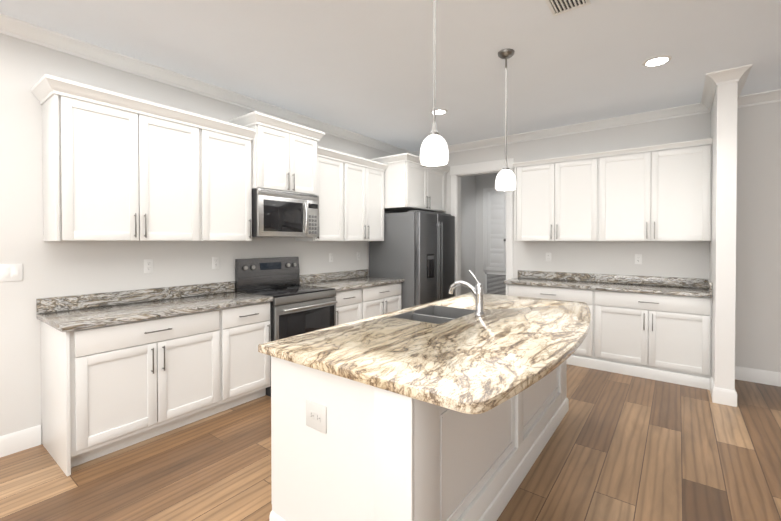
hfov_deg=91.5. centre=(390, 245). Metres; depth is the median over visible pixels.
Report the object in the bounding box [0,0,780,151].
ceiling
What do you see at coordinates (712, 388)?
baseboard
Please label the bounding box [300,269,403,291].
countertop
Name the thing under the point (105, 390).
base cabinet
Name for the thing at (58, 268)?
wall
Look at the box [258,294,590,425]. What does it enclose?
island countertop
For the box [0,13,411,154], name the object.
crown molding
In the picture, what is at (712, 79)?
crown molding
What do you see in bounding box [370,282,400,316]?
base cabinet
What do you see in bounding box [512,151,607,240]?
upper cabinet
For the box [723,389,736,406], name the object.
baseboard
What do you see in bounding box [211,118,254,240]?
upper cabinet
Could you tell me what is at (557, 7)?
ceiling vent
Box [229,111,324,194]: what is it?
upper cabinet
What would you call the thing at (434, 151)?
pendant light
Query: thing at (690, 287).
countertop
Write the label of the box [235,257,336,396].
range
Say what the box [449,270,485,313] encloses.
faucet
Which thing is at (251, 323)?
base cabinet
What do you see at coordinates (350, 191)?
upper cabinet
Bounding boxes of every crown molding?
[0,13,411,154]
[412,103,702,156]
[700,70,723,112]
[724,64,752,107]
[740,89,780,107]
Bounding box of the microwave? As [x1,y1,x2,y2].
[252,188,318,236]
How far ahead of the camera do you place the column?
3.29 m
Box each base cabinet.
[41,307,232,475]
[233,302,270,406]
[334,287,369,324]
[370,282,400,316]
[506,284,601,369]
[602,291,711,389]
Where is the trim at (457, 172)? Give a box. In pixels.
[450,158,513,295]
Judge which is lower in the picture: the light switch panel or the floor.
the floor
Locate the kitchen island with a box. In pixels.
[258,350,568,520]
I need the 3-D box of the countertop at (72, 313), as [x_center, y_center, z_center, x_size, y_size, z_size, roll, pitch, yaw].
[-1.747,0.434,3.018,0.645,0.140,1.467,0,1,37]
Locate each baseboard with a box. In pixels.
[0,425,40,457]
[710,376,715,402]
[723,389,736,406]
[735,366,780,386]
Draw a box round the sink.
[394,306,469,321]
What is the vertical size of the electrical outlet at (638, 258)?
0.115 m
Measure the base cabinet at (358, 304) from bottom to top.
0.874 m
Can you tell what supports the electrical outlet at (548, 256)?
attached to the wall at (758, 285)
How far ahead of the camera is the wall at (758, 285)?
4.02 m
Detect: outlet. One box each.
[144,259,152,272]
[212,257,218,268]
[306,399,326,433]
[329,253,332,261]
[546,253,550,260]
[635,254,641,263]
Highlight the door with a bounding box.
[483,187,505,270]
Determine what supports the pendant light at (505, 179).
hanging from the ceiling
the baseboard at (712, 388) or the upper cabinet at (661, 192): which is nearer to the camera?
the baseboard at (712, 388)
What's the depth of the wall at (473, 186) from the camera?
7.63 m
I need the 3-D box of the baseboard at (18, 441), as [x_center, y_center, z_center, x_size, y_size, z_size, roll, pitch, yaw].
[-3.734,1.336,0.927,0.015,0.133,4.318,0,1,37]
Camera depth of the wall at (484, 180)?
7.83 m
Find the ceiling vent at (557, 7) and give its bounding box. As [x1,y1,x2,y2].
[545,0,590,15]
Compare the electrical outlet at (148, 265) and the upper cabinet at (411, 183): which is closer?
the electrical outlet at (148, 265)
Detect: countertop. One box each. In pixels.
[36,281,272,331]
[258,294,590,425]
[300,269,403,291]
[504,270,712,297]
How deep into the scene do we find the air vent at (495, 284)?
7.64 m
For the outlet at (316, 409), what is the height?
0.115 m
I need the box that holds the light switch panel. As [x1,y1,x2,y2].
[0,263,22,281]
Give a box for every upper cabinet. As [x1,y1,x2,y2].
[39,75,210,240]
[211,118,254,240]
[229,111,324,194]
[295,154,350,240]
[351,162,384,240]
[369,153,449,212]
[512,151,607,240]
[608,138,712,240]
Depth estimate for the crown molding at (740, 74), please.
3.24 m
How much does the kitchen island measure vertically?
0.874 m
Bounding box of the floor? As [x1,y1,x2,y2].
[0,364,780,520]
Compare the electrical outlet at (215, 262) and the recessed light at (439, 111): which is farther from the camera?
the recessed light at (439, 111)
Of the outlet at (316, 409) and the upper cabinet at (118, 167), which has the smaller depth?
the outlet at (316, 409)
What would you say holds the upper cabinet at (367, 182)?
attached to the wall at (58, 268)
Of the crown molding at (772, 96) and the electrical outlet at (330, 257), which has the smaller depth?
the crown molding at (772, 96)
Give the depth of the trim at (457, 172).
5.63 m
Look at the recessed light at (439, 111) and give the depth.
4.23 m
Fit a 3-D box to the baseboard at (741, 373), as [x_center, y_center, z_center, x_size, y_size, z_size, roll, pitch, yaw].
[5.091,1.317,2.722,4.070,0.133,0.015,0,1,37]
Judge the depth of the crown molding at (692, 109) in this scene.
4.69 m
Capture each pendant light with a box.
[420,0,448,165]
[495,49,515,190]
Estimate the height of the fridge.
1.815 m
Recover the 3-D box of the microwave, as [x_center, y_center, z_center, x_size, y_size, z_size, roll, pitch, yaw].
[-1.151,-0.313,3.960,0.450,0.450,0.754,0,1,37]
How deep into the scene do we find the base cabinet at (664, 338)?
3.87 m
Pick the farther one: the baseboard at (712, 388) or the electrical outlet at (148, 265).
the baseboard at (712, 388)
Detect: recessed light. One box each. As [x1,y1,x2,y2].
[430,108,447,114]
[642,55,671,66]
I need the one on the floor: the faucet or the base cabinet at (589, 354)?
the base cabinet at (589, 354)
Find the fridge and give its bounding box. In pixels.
[369,210,454,308]
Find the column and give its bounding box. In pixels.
[709,81,737,390]
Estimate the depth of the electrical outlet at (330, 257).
4.85 m
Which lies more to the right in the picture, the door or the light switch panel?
the door
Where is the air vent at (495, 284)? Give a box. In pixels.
[485,272,505,294]
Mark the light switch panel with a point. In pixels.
(11, 272)
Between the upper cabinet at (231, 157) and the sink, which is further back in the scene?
the upper cabinet at (231, 157)
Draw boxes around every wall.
[0,33,396,443]
[438,101,780,372]
[461,175,475,294]
[475,173,505,293]
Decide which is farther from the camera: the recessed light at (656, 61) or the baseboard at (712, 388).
the baseboard at (712, 388)

